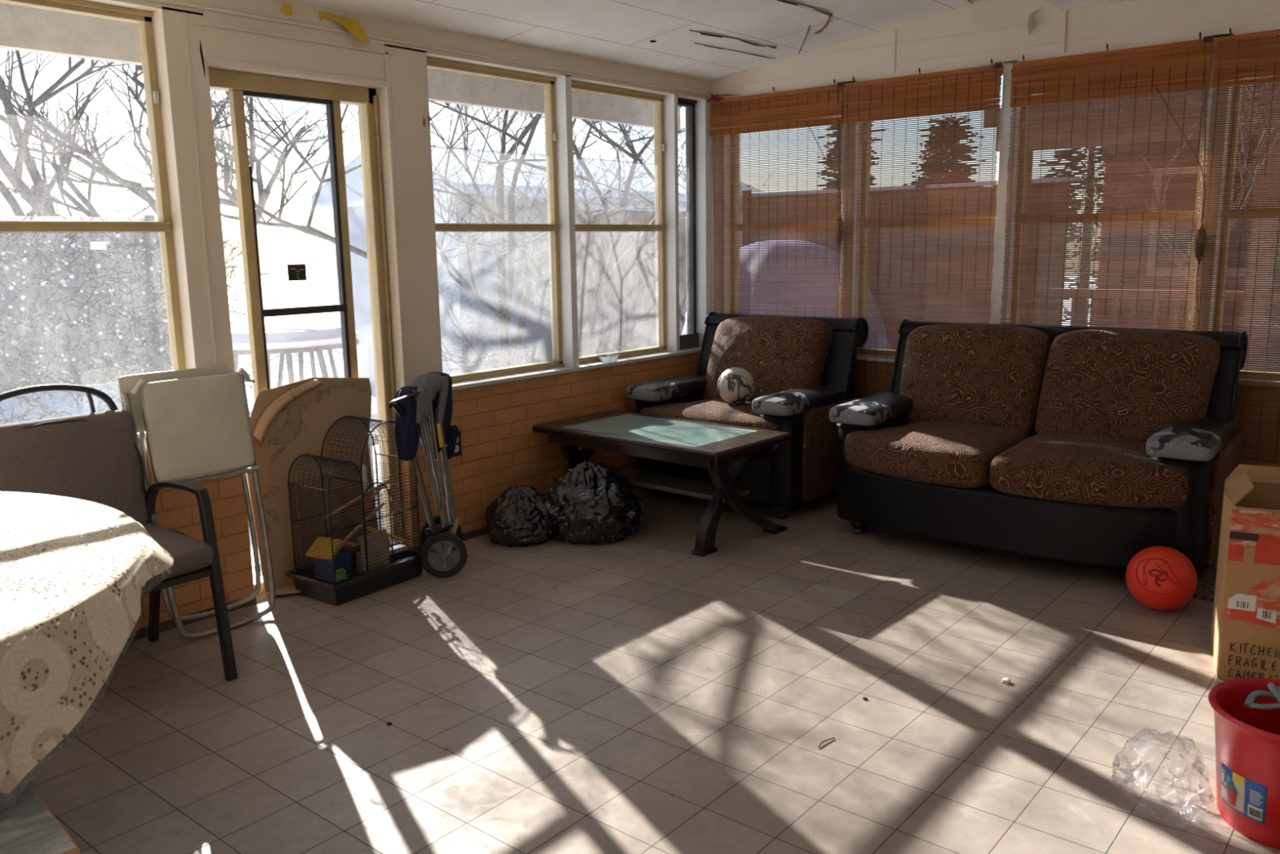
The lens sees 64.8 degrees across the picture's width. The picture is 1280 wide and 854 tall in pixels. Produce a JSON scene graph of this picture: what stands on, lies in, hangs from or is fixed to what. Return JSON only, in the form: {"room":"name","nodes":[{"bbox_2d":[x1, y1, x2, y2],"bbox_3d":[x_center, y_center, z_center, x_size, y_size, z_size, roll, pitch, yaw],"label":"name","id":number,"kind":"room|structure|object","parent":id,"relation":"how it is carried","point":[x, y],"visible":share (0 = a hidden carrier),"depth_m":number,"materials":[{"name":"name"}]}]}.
{"room":"sunroom","nodes":[
{"label":"sunroom","id":0,"kind":"room"},
{"bbox_2d":[203,16,389,88],"bbox_3d":[-1.356,-1.440,3.926,0.149,0.163,0.770,8,13,39],"label":"trim","id":1,"kind":"structure","parent":0,"point":[220,43],"depth_m":3.85,"materials":[{"name":"white paint"}]},
{"bbox_2d":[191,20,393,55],"bbox_3d":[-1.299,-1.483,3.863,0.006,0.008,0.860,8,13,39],"label":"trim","id":2,"kind":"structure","parent":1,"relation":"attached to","point":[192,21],"depth_m":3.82,"materials":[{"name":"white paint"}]},
{"bbox_2d":[47,352,700,643],"bbox_3d":[-2.311,0.501,3.070,0.150,0.720,8.755,8,13,39],"label":"wall","id":3,"kind":"structure","parent":0,"point":[500,449],"depth_m":4.82,"materials":[{"name":"orange brick"}]},
{"bbox_2d":[0,0,185,370],"bbox_3d":[-2.028,-0.657,3.256,0.065,1.442,1.030,8,13,39],"label":"window","id":4,"kind":"structure","parent":3,"relation":"in","point":[143,18],"depth_m":3.54,"materials":[{"name":"beige paint"}]},
{"bbox_2d":[151,7,235,373],"bbox_3d":[-1.638,-0.737,3.693,0.150,1.472,0.150,8,13,39],"label":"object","id":5,"kind":"structure","parent":3,"relation":"attached to","point":[168,26],"depth_m":3.61,"materials":[{"name":"white paint"}]},
{"bbox_2d":[182,12,217,365],"bbox_3d":[-1.576,-0.725,3.648,0.005,1.462,0.008,8,13,39],"label":"trim","id":6,"kind":"structure","parent":3,"relation":"attached to","point":[184,13],"depth_m":3.62,"materials":[{"name":"white paint"}]},
{"bbox_2d":[208,67,402,595],"bbox_3d":[-1.354,-0.368,4.133,0.110,2.020,0.770,8,13,39],"label":"door","id":7,"kind":"structure","parent":3,"relation":"in","point":[238,85],"depth_m":4.15,"materials":[{"name":"beige paint"}]},
{"bbox_2d":[22,484,641,671],"bbox_3d":[-2.292,0.857,3.024,0.008,0.035,8.605,8,13,39],"label":"baseboard","id":8,"kind":"structure","parent":3,"relation":"attached to","point":[169,624],"depth_m":3.79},
{"bbox_2d":[383,45,407,386],"bbox_3d":[-1.036,-0.850,4.289,0.006,1.462,0.018,8,13,39],"label":"trim","id":9,"kind":"structure","parent":3,"relation":"attached to","point":[385,48],"depth_m":4.28,"materials":[{"name":"white paint"}]},
{"bbox_2d":[375,44,442,395],"bbox_3d":[-1.030,-0.878,4.415,0.150,1.472,0.220,8,13,39],"label":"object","id":10,"kind":"structure","parent":3,"relation":"attached to","point":[408,73],"depth_m":4.35,"materials":[{"name":"white paint"}]},
{"bbox_2d":[452,430,462,457],"bbox_3d":[-0.852,0.079,4.660,0.012,0.116,0.072,8,13,39],"label":"wall outlet","id":11,"kind":"object","parent":3,"relation":"attached to","point":[458,451],"visible":0.47,"depth_m":4.67,"materials":[{"name":"brown plastic"}]},
{"bbox_2d":[426,56,563,382],"bbox_3d":[-0.701,-0.964,4.833,0.065,1.442,0.857,8,13,39],"label":"window","id":12,"kind":"structure","parent":3,"relation":"in","point":[552,227],"depth_m":5.04,"materials":[{"name":"beige paint"}]},
{"bbox_2d":[554,75,578,367],"bbox_3d":[-0.400,-1.024,5.164,0.150,1.472,0.044,8,13,39],"label":"trim","id":13,"kind":"structure","parent":3,"relation":"attached to","point":[562,85],"depth_m":5.12,"materials":[{"name":"white paint"}]},
{"bbox_2d":[452,346,701,390],"bbox_3d":[-0.341,-0.318,5.332,0.175,0.020,2.280,8,13,39],"label":"trim","id":14,"kind":"structure","parent":3,"relation":"on","point":[550,371],"depth_m":5.16,"materials":[{"name":"paint"}]},
{"bbox_2d":[595,354,619,362],"bbox_3d":[-0.175,-0.372,5.466,0.128,0.033,0.128,8,13,39],"label":"dish","id":15,"kind":"object","parent":14,"relation":"on","point":[614,358],"visible":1,"depth_m":5.43,"materials":[{"name":"white ceramic"}]},
{"bbox_2d":[571,80,666,364],"bbox_3d":[-0.134,-1.096,5.506,0.065,1.442,0.834,8,13,39],"label":"window","id":16,"kind":"structure","parent":3,"relation":"in","point":[658,100],"depth_m":5.72,"materials":[{"name":"beige paint"}]},
{"bbox_2d":[653,93,679,351],"bbox_3d":[0.155,-1.153,5.824,0.150,1.472,0.032,8,13,39],"label":"trim","id":17,"kind":"structure","parent":3,"relation":"attached to","point":[670,102],"depth_m":5.78,"materials":[{"name":"white paint"}]},
{"bbox_2d":[677,97,698,349],"bbox_3d":[0.238,-1.181,5.945,0.070,1.442,0.266,8,13,39],"label":"window","id":18,"kind":"structure","parent":3,"relation":"in","point":[690,105],"depth_m":6.02,"materials":[{"name":"brown metal"}]},
{"bbox_2d":[0,486,1279,853],"bbox_3d":[-0.344,1.174,1.546,5.235,0.120,8.755,8,13,39],"label":"floor","id":19,"kind":"structure","parent":0,"point":[639,693],"depth_m":2.98,"materials":[{"name":"tile"}]},
{"bbox_2d":[0,773,79,853],"bbox_3d":[-1.290,0.892,1.585,0.648,0.450,0.528,-11,14,-43],"label":"table","id":20,"kind":"object","parent":19,"relation":"on","point":[29,826],"visible":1,"depth_m":1.63,"materials":[{"name":"grey laminate"}]},
{"bbox_2d":[0,498,142,631],"bbox_3d":[-1.865,0.691,1.929,1.714,0.730,1.714,8,13,39],"label":"dining table","id":21,"kind":"object","parent":19,"relation":"on","point":[83,583],"visible":0.12,"depth_m":2.14,"materials":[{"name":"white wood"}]},
{"bbox_2d":[0,493,172,808],"bbox_3d":[-1.879,0.462,1.889,1.807,0.276,1.791,2,11,16],"label":"liner","id":22,"kind":"object","parent":21,"relation":"on","point":[5,798],"visible":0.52,"depth_m":1.79,"materials":[{"name":"beige fabric"}]},
{"bbox_2d":[0,491,173,793],"bbox_3d":[-1.868,0.445,1.893,1.803,0.253,1.812,8,13,39],"label":"lace tablecloth","id":23,"kind":"object","parent":22,"relation":"on","point":[41,717],"visible":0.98,"depth_m":1.86,"materials":[{"name":"white fabric"}]},
{"bbox_2d":[0,383,237,740],"bbox_3d":[-1.706,0.362,3.152,0.570,0.952,0.564,8,13,39],"label":"patio chair","id":24,"kind":"object","parent":19,"relation":"on","point":[94,456],"visible":0.44,"depth_m":3.24,"materials":[{"name":"black metal"}]},
{"bbox_2d":[0,409,146,524],"bbox_3d":[-1.867,0.171,3.250,0.115,0.400,0.500,8,13,39],"label":"cushion","id":25,"kind":"object","parent":24,"relation":"on","point":[94,456],"depth_m":3.25,"materials":[{"name":"fabric"}]},
{"bbox_2d":[119,522,213,591],"bbox_3d":[-1.690,0.421,3.149,0.470,0.108,0.535,8,13,39],"label":"seat cushion","id":26,"kind":"object","parent":24,"relation":"on","point":[189,554],"depth_m":3.17,"materials":[{"name":"fabric"}]},
{"bbox_2d":[117,364,275,638],"bbox_3d":[-1.569,0.268,3.636,0.155,0.948,0.457,8,13,39],"label":"folding chair","id":27,"kind":"object","parent":19,"relation":"on","point":[196,422],"visible":0.95,"depth_m":3.58,"materials":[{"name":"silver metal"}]},
{"bbox_2d":[246,377,377,595],"bbox_3d":[-1.278,0.226,4.120,0.188,0.847,0.594,8,13,39],"label":"cardboard sheet","id":28,"kind":"object","parent":19,"relation":"on","point":[289,421],"visible":0.74,"depth_m":4.09,"materials":[{"name":"brown cardboard"}]},
{"bbox_2d":[284,415,422,605],"bbox_3d":[-1.155,0.314,4.099,0.306,0.684,0.496,6,13,35],"label":"cage","id":29,"kind":"object","parent":19,"relation":"on","point":[409,566],"visible":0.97,"depth_m":4.03,"materials":[{"name":"black metal"}]},
{"bbox_2d":[305,536,357,580],"bbox_3d":[-1.234,0.540,4.050,0.130,0.194,0.168,4,11,25],"label":"house","id":30,"kind":"object","parent":29,"relation":"in","point":[323,538],"visible":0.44,"depth_m":4.01,"materials":[{"name":"yellow plastic"}]},
{"bbox_2d":[284,547,422,605],"bbox_3d":[-1.150,0.602,4.151,0.306,0.098,0.496,6,13,35],"label":"tray","id":31,"kind":"object","parent":29,"relation":"attached to","point":[409,566],"depth_m":4.02,"materials":[{"name":"black plastic"}]},
{"bbox_2d":[360,464,371,510],"bbox_3d":[-1.090,0.238,4.005,0.040,0.185,0.040,6,12,33],"label":"water bottle","id":32,"kind":"object","parent":29,"relation":"hanging from","point":[364,478],"visible":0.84,"depth_m":3.99,"materials":[{"name":"plastic"}]},
{"bbox_2d":[360,492,371,510],"bbox_3d":[-1.089,0.294,4.016,0.040,0.070,0.040,6,12,33],"label":"cup","id":33,"kind":"object","parent":32,"relation":"on","point":[368,493],"depth_m":4.00,"materials":[{"name":"plastic"}]},
{"bbox_2d":[355,528,391,574],"bbox_3d":[-1.099,0.518,4.144,0.145,0.200,0.067,-10,14,-41],"label":"box","id":34,"kind":"object","parent":29,"relation":"in","point":[376,531],"visible":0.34,"depth_m":4.12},
{"bbox_2d":[368,560,385,570],"bbox_3d":[-1.076,0.581,4.134,0.070,0.050,0.006,-10,14,-41],"label":"print","id":35,"kind":"object","parent":34,"relation":"attached to","point":[374,562],"depth_m":4.13},
{"bbox_2d":[388,372,466,577],"bbox_3d":[-0.896,0.196,4.259,0.283,0.850,0.371,-3,11,-13],"label":"hand truck","id":36,"kind":"object","parent":19,"relation":"on","point":[424,408],"visible":1,"depth_m":4.18,"materials":[{"name":"black metal"}]},
{"bbox_2d":[484,484,553,546],"bbox_3d":[-0.561,0.397,4.748,0.354,0.260,0.360,3,11,22],"label":"bag","id":37,"kind":"object","parent":19,"relation":"on","point":[518,516],"visible":0.92,"depth_m":4.63,"materials":[{"name":"black plastic"}]},
{"bbox_2d":[543,459,643,544],"bbox_3d":[-0.243,0.333,4.793,0.491,0.360,0.474,-8,12,-32],"label":"bag","id":38,"kind":"object","parent":19,"relation":"on","point":[590,503],"visible":0.95,"depth_m":4.64,"materials":[{"name":"black plastic"}]},
{"bbox_2d":[532,409,791,556],"bbox_3d":[0.102,0.245,4.920,1.140,0.487,0.624,8,14,40],"label":"coffee table","id":39,"kind":"object","parent":19,"relation":"on","point":[710,446],"visible":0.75,"depth_m":4.68,"materials":[{"name":"brown wood"}]},
{"bbox_2d":[626,311,868,518],"bbox_3d":[0.567,-0.101,5.450,1.038,0.963,0.911,8,13,39],"label":"armchair","id":40,"kind":"object","parent":19,"relation":"on","point":[801,368],"visible":0.83,"depth_m":5.32,"materials":[{"name":"brown fabric"}]},
{"bbox_2d":[640,398,778,452],"bbox_3d":[0.504,-0.030,5.384,0.896,0.210,0.710,8,13,39],"label":"seat cushion","id":41,"kind":"object","parent":40,"relation":"on","point":[717,411],"depth_m":5.18,"materials":[{"name":"brown fabric"}]},
{"bbox_2d":[717,367,755,404],"bbox_3d":[0.505,-0.217,5.307,0.196,0.196,0.196,8,13,39],"label":"football","id":42,"kind":"object","parent":40,"relation":"on","point":[735,385],"visible":1,"depth_m":5.24,"materials":[{"name":"white leather"}]},
{"bbox_2d":[702,315,832,400],"bbox_3d":[0.684,-0.356,5.552,0.709,0.494,0.366,8,13,39],"label":"cushion","id":43,"kind":"object","parent":40,"relation":"on","point":[780,353],"depth_m":5.41,"materials":[{"name":"brown fabric"}]},
{"bbox_2d":[829,319,1248,576],"bbox_3d":[1.700,0.059,4.469,1.578,0.963,1.001,7,13,37],"label":"loveseat","id":44,"kind":"object","parent":19,"relation":"on","point":[1096,447],"visible":1,"depth_m":4.26,"materials":[{"name":"brown fabric"}]},
{"bbox_2d":[844,420,1036,488],"bbox_3d":[1.354,0.095,4.622,0.715,0.210,0.800,7,13,37],"label":"seat cushion","id":45,"kind":"object","parent":44,"relation":"on","point":[905,454],"depth_m":4.38,"materials":[{"name":"brown fabric"}]},
{"bbox_2d":[898,323,1051,433],"bbox_3d":[1.571,-0.236,4.818,0.685,0.494,0.366,7,13,38],"label":"cushion","id":46,"kind":"object","parent":44,"relation":"on","point":[993,375],"depth_m":4.70,"materials":[{"name":"brown fabric"}]},
{"bbox_2d":[989,432,1188,507],"bbox_3d":[1.924,0.167,4.181,0.715,0.210,0.800,7,13,37],"label":"seat cushion","id":47,"kind":"object","parent":44,"relation":"on","point":[1034,469],"depth_m":3.94,"materials":[{"name":"brown fabric"}]},
{"bbox_2d":[1035,328,1220,442],"bbox_3d":[2.111,-0.169,4.400,0.685,0.494,0.366,7,13,38],"label":"cushion","id":48,"kind":"object","parent":44,"relation":"on","point":[1129,384],"depth_m":4.31,"materials":[{"name":"brown fabric"}]},
{"bbox_2d":[1125,546,1197,610],"bbox_3d":[1.926,0.559,3.732,0.236,0.236,0.239,8,13,39],"label":"ball","id":49,"kind":"object","parent":19,"relation":"on","point":[1162,578],"visible":1,"depth_m":3.65,"materials":[{"name":"red rubber"}]},
{"bbox_2d":[1111,728,1213,827],"bbox_3d":[1.264,0.821,2.432,0.230,0.205,0.191,8,13,39],"label":"plastic bag","id":50,"kind":"object","parent":19,"relation":"on","point":[1131,773],"visible":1,"depth_m":2.45,"materials":[{"name":"clear plastic"}]},
{"bbox_2d":[1191,564,1217,600],"bbox_3d":[2.338,0.621,3.969,0.260,0.014,0.460,7,13,36],"label":"floor mat","id":51,"kind":"object","parent":19,"relation":"on","point":[1206,585],"visible":0.14,"depth_m":3.96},
{"bbox_2d":[1208,677,1279,849],"bbox_3d":[1.510,0.791,2.353,0.344,0.287,0.344,8,13,39],"label":"bucket","id":52,"kind":"object","parent":19,"relation":"on","point":[1247,740],"visible":1,"depth_m":2.31,"materials":[{"name":"red plastic"}]},
{"bbox_2d":[1221,782,1244,813],"bbox_3d":[1.373,0.860,2.342,0.009,0.038,0.074,-3,10,-9],"label":"picture","id":53,"kind":"object","parent":52,"relation":"attached to","point":[1233,797],"depth_m":2.34},
{"bbox_2d":[1233,772,1244,799],"bbox_3d":[1.372,0.822,2.311,0.006,0.055,0.030,-4,11,-18],"label":"picture","id":54,"kind":"object","parent":52,"relation":"on","point":[1238,777],"depth_m":2.31},
{"bbox_2d":[1244,682,1279,709],"bbox_3d":[1.554,0.651,2.371,0.260,0.108,0.168,3,11,21],"label":"handle","id":55,"kind":"object","parent":52,"relation":"in","point":[1275,691],"visible":1,"depth_m":2.35,"materials":[{"name":"grey plastic"}]},
{"bbox_2d":[1210,464,1279,679],"bbox_3d":[2.069,0.468,3.183,0.436,0.608,0.409,4,12,26],"label":"carton","id":56,"kind":"object","parent":19,"relation":"on","point":[1245,635],"visible":0.91,"depth_m":3.09,"materials":[{"name":"brown cardboard"}]},
{"bbox_2d":[1229,531,1258,541],"bbox_3d":[1.825,0.331,3.050,0.075,0.023,0.001,4,12,26],"label":"print","id":57,"kind":"object","parent":56,"relation":"attached to","point":[1233,535],"depth_m":3.05,"materials":[{"name":"black paper"}]},
{"bbox_2d":[284,0,1133,81],"bbox_3d":[-0.426,-1.359,1.035,5.235,0.511,8.625,8,13,39],"label":"ceiling","id":58,"kind":"structure","parent":0,"point":[620,32],"depth_m":4.68,"materials":[{"name":"white paint"}]},
{"bbox_2d":[83,0,711,100],"bbox_3d":[-2.388,-1.353,2.674,0.150,0.148,8.605,8,13,39],"label":"trim","id":59,"kind":"structure","parent":58,"relation":"attached to","point":[305,14],"depth_m":4.40,"materials":[{"name":"white paint"}]},
{"bbox_2d":[317,11,370,44],"bbox_3d":[-1.165,-1.577,3.986,0.217,0.095,0.024,-11,14,-43],"label":"paper remnant","id":60,"kind":"object","parent":59,"relation":"attached to","point":[352,25],"visible":1,"depth_m":4.00,"materials":[{"name":"yellow paper"}]},
{"bbox_2d":[813,18,1059,55],"bbox_3d":[1.429,-1.935,5.032,1.280,0.004,0.003,8,13,39],"label":"trim","id":61,"kind":"structure","parent":58,"relation":"attached to","point":[1057,19],"depth_m":4.99,"materials":[{"name":"white paint"}]},
{"bbox_2d":[1061,10,1066,53],"bbox_3d":[1.941,-1.808,4.619,0.015,0.181,0.012,8,13,39],"label":"trim","id":62,"kind":"structure","parent":58,"relation":"attached to","point":[1064,14],"depth_m":4.62,"materials":[{"name":"white paint"}]},
{"bbox_3d":[-2.450,-1.521,3.023,0.520,0.180,9.105,8,13,39],"label":"trim","id":63,"kind":"structure","parent":58,"relation":"attached to","visible":0},
{"bbox_2d":[0,2,680,129],"bbox_3d":[-2.656,-1.421,3.216,0.060,0.260,9.105,8,13,39],"label":"trim","id":64,"kind":"structure","parent":63,"relation":"attached to","point":[23,28],"depth_m":3.98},
{"bbox_2d":[710,0,1279,100],"bbox_3d":[2.356,-1.986,4.343,5.235,0.648,0.150,8,13,39],"label":"wall","id":65,"kind":"structure","parent":0,"point":[1134,15],"depth_m":4.81,"materials":[{"name":"white paint"}]},
{"bbox_2d":[1027,8,1039,35],"bbox_3d":[1.824,-1.876,4.683,0.050,0.110,0.006,8,13,39],"label":"dried leaf","id":66,"kind":"object","parent":65,"relation":"attached to","point":[1031,23],"visible":1,"depth_m":4.68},
{"bbox_2d":[854,360,1279,462],"bbox_3d":[2.447,0.133,4.680,5.085,0.720,0.150,8,13,39],"label":"wall","id":67,"kind":"structure","parent":0,"point":[860,360],"depth_m":4.38,"materials":[{"name":"orange brick"}]},
{"bbox_2d":[684,97,711,346],"bbox_3d":[0.349,-1.198,6.055,0.150,1.472,0.047,8,13,39],"label":"trim","id":68,"kind":"structure","parent":67,"relation":"attached to","point":[703,233],"depth_m":6.00,"materials":[{"name":"white paint"}]},
{"bbox_2d":[710,97,731,312],"bbox_3d":[0.449,-1.208,6.099,0.245,1.472,0.150,8,13,39],"label":"trim","id":69,"kind":"structure","parent":67,"relation":"attached to","point":[713,228],"depth_m":6.01,"materials":[{"name":"white paint"}]},
{"bbox_2d":[731,88,841,314],"bbox_3d":[0.847,-1.164,5.796,0.760,1.442,0.065,8,13,39],"label":"window","id":70,"kind":"structure","parent":67,"relation":"in","point":[836,89],"depth_m":5.99,"materials":[{"name":"beige paint"}]},
{"bbox_2d":[708,79,844,317],"bbox_3d":[0.764,-0.978,5.742,0.891,1.837,0.045,8,13,40],"label":"bamboo blind","id":71,"kind":"object","parent":70,"relation":"attached to","point":[767,112],"visible":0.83,"depth_m":5.67,"materials":[{"name":"brown wood"}]},
{"bbox_2d":[837,80,862,351],"bbox_3d":[1.164,-1.113,5.516,0.090,1.472,0.150,8,13,39],"label":"trim","id":72,"kind":"structure","parent":67,"relation":"attached to","point":[843,133],"depth_m":5.45,"materials":[{"name":"white paint"}]},
{"bbox_2d":[857,66,1003,355],"bbox_3d":[1.507,-1.077,5.258,0.772,1.442,0.065,8,13,39],"label":"window","id":73,"kind":"structure","parent":67,"relation":"in","point":[1002,73],"depth_m":5.44,"materials":[{"name":"beige paint"}]},
{"bbox_2d":[840,58,1002,397],"bbox_3d":[1.413,-0.892,5.214,0.836,1.837,0.027,8,13,39],"label":"bamboo blind","id":74,"kind":"object","parent":73,"relation":"attached to","point":[949,92],"visible":0.75,"depth_m":5.15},
{"bbox_2d":[991,60,1022,324],"bbox_3d":[1.820,-1.026,4.981,0.068,1.472,0.150,8,13,39],"label":"trim","id":75,"kind":"structure","parent":67,"relation":"attached to","point":[1006,113],"depth_m":4.91,"materials":[{"name":"white paint"}]},
{"bbox_2d":[856,354,1279,386],"bbox_3d":[2.446,-0.228,4.596,5.055,0.020,0.170,8,13,39],"label":"trim","id":76,"kind":"structure","parent":67,"relation":"on","point":[864,358],"depth_m":5.42,"materials":[{"name":"paint"}]},
{"bbox_2d":[1010,57,1210,329],"bbox_3d":[2.171,-0.989,4.716,0.815,1.442,0.065,8,13,39],"label":"window","id":77,"kind":"structure","parent":67,"relation":"in","point":[1210,58],"depth_m":4.86,"materials":[{"name":"beige paint"}]},
{"bbox_2d":[1000,31,1213,330],"bbox_3d":[2.106,-0.798,4.637,0.888,1.836,0.044,8,13,39],"label":"bamboo blind","id":78,"kind":"object","parent":77,"relation":"attached to","point":[1167,68],"visible":0.84,"depth_m":4.58,"materials":[{"name":"brown wood"}]},
{"bbox_2d":[1188,33,1233,330],"bbox_3d":[2.505,-0.936,4.422,0.080,1.472,0.150,8,13,39],"label":"trim","id":79,"kind":"structure","parent":67,"relation":"attached to","point":[1209,103],"depth_m":4.35,"materials":[{"name":"white paint"}]},
{"bbox_2d":[1212,66,1279,379],"bbox_3d":[2.857,-0.898,4.156,0.805,1.442,0.065,8,13,39],"label":"window","id":80,"kind":"structure","parent":67,"relation":"in","point":[1238,67],"depth_m":4.37,"materials":[{"name":"beige paint"}]},
{"bbox_2d":[1191,27,1279,466],"bbox_3d":[2.754,-0.714,4.119,0.856,1.837,0.029,8,13,39],"label":"bamboo blind","id":81,"kind":"object","parent":80,"relation":"attached to","point":[1260,51],"visible":0.73,"depth_m":4.27,"materials":[{"name":"brown wood"}]},
{"bbox_3d":[1.660,-0.026,-0.474,0.150,2.900,8.905,8,13,39],"label":"wall","id":82,"kind":"structure","parent":0,"visible":0},
{"bbox_2d":[731,12,1279,86],"bbox_3d":[2.427,-1.704,4.237,4.935,0.004,0.003,8,13,39],"label":"trim","id":83,"kind":"structure","parent":82,"relation":"attached to","point":[1276,12],"depth_m":4.73,"materials":[{"name":"white paint"}]},
{"label":"outside","id":84,"kind":"structure","parent":0,"visible":0},
{"bbox_2d":[0,273,1097,577],"bbox_3d":[-6.760,-0.926,15.418,90.000,0.150,75.000,8,13,39],"label":"ground","id":85,"kind":"structure","parent":84,"point":[321,289],"depth_m":15.94,"materials":[{"name":"white snow"}]},
{"bbox_2d":[0,49,127,221],"bbox_3d":[-12.883,-6.302,18.187,7.435,9.659,5.606,8,13,39],"label":"bare tree","id":86,"kind":"object","parent":85,"relation":"on","point":[14,175],"visible":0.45,"depth_m":18.94,"materials":[{"name":"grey plant"}]},
{"bbox_2d":[0,214,172,391],"bbox_3d":[-7.671,-1.402,11.770,0.146,2.139,5.549,7,13,37],"label":"screen","id":87,"kind":"object","parent":85,"relation":"on","point":[60,340],"visible":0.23,"depth_m":12.65,"materials":[{"name":"grey metal"}]},
{"bbox_2d":[0,53,255,217],"bbox_3d":[-8.268,-4.081,16.158,4.121,5.848,4.176,-5,11,-21],"label":"bare tree","id":88,"kind":"object","parent":85,"relation":"on","point":[65,157],"visible":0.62,"depth_m":16.10,"materials":[{"name":"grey plant"}]},
{"bbox_2d":[0,210,279,424],"bbox_3d":[-6.486,-0.940,9.241,1.658,2.162,6.412,8,13,39],"label":"hedge","id":89,"kind":"object","parent":85,"relation":"on","point":[86,321],"visible":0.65,"depth_m":10.21,"materials":[{"name":"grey plant"}]},
{"bbox_2d":[0,63,342,226],"bbox_3d":[-10.386,-5.717,22.473,7.397,6.885,4.417,4,12,27],"label":"bare tree","id":90,"kind":"object","parent":85,"relation":"on","point":[263,194],"visible":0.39,"depth_m":22.31,"materials":[{"name":"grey plant"}]},
{"bbox_2d":[125,89,439,258],"bbox_3d":[-2.824,-2.182,7.288,3.001,5.114,4.677,-2,10,-4],"label":"bare tree","id":91,"kind":"object","parent":85,"relation":"on","point":[308,229],"visible":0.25,"depth_m":8.62,"materials":[{"name":"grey plant"}]},
{"bbox_2d":[231,320,359,388],"bbox_3d":[-2.826,-0.268,7.942,1.240,1.114,1.240,8,13,39],"label":"garden table","id":92,"kind":"object","parent":85,"relation":"on","point":[287,337],"visible":0.56,"depth_m":7.48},
{"bbox_2d":[277,320,337,386],"bbox_3d":[-3.560,-0.673,10.793,0.900,0.914,0.900,8,13,39],"label":"garden table","id":93,"kind":"object","parent":85,"relation":"on","point":[329,352],"visible":0.14,"depth_m":10.78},
{"bbox_2d":[245,406,378,527],"bbox_3d":[-2.003,0.243,6.490,0.420,0.595,1.220,5,12,28],"label":"garden bench","id":94,"kind":"object","parent":85,"relation":"on","point":[374,411],"visible":0.06,"depth_m":6.58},
{"bbox_2d":[321,100,653,368],"bbox_3d":[-0.742,-1.750,7.888,3.352,3.983,2.045,-2,10,-5],"label":"bare tree","id":95,"kind":"object","parent":85,"relation":"on","point":[509,281],"visible":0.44,"depth_m":8.10,"materials":[{"name":"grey plant"}]},
{"bbox_2d":[360,101,654,371],"bbox_3d":[-0.718,-1.541,7.328,2.592,3.770,2.006,-5,11,-22],"label":"bare tree","id":96,"kind":"object","parent":85,"relation":"on","point":[517,340],"visible":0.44,"depth_m":7.31,"materials":[{"name":"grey plant"}]},
{"bbox_2d":[311,145,764,386],"bbox_3d":[-0.907,-2.268,13.931,2.720,2.839,6.440,8,13,39],"label":"garage","id":97,"kind":"structure","parent":85,"relation":"on","point":[536,340],"depth_m":11.65,"materials":[{"name":"white"}]},
{"bbox_2d":[429,103,654,367],"bbox_3d":[-0.830,-2.197,9.258,2.681,4.370,2.496,1,10,11],"label":"bare tree","id":98,"kind":"object","parent":85,"relation":"on","point":[500,253],"visible":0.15,"depth_m":9.30,"materials":[{"name":"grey plant"}]},
{"bbox_2d":[431,106,767,356],"bbox_3d":[-0.202,-2.139,9.003,2.265,4.343,3.434,-9,13,-38],"label":"bare tree","id":99,"kind":"object","parent":85,"relation":"on","point":[611,269],"visible":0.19,"depth_m":8.82,"materials":[{"name":"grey plant"}]},
{"bbox_2d":[574,201,686,355],"bbox_3d":[0.211,-1.658,12.486,0.145,2.139,3.145,8,13,39],"label":"wooden fence","id":100,"kind":"object","parent":85,"relation":"on","point":[626,319],"visible":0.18,"depth_m":12.02,"materials":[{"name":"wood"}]},
{"bbox_2d":[680,240,890,350],"bbox_3d":[1.335,-0.877,9.409,2.007,1.710,2.434,8,13,39],"label":"tarpaulin cover","id":101,"kind":"object","parent":85,"relation":"on","point":[683,326],"visible":0.19,"depth_m":8.73,"materials":[{"name":"plastic"}]},
{"bbox_2d":[816,124,884,189],"bbox_3d":[2.970,-2.744,14.482,1.663,3.458,1.800,8,13,39],"label":"evergreen tree","id":102,"kind":"object","parent":85,"relation":"on","point":[833,125],"visible":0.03,"depth_m":14.31,"materials":[{"name":"green plant"}]},
{"bbox_2d":[742,177,1079,350],"bbox_3d":[3.060,-1.768,12.286,4.196,2.339,0.145,7,13,38],"label":"wooden fence","id":103,"kind":"object","parent":85,"relation":"on","point":[997,181],"visible":0.14,"depth_m":11.91,"materials":[{"name":"brown wood"}]},
{"bbox_2d":[902,115,983,187],"bbox_3d":[4.058,-2.554,13.741,1.805,3.315,1.856,8,13,39],"label":"evergreen tree","id":104,"kind":"object","parent":85,"relation":"on","point":[947,116],"visible":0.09,"depth_m":13.42,"materials":[{"name":"green plant"}]},
{"bbox_2d":[1038,146,1106,327],"bbox_3d":[5.759,-2.993,12.950,2.205,4.408,2.101,8,13,39],"label":"evergreen tree","id":105,"kind":"object","parent":85,"relation":"on","point":[1103,146],"visible":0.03,"depth_m":12.92,"materials":[{"name":"green plant"}]},
{"bbox_2d":[983,58,1279,370],"bbox_3d":[8.764,-2.363,9.805,7.800,4.200,8.500,8,13,39],"label":"house","id":106,"kind":"structure","parent":85,"relation":"on","point":[1000,108],"depth_m":8.93,"materials":[{"name":"brown"}]},
{"bbox_2d":[1062,76,1279,282],"bbox_3d":[4.001,-1.700,6.082,2.320,4.386,2.844,-6,12,-28],"label":"bare tree","id":107,"kind":"object","parent":85,"relation":"on","point":[1264,77],"visible":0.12,"depth_m":6.66,"materials":[{"name":"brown plant"}]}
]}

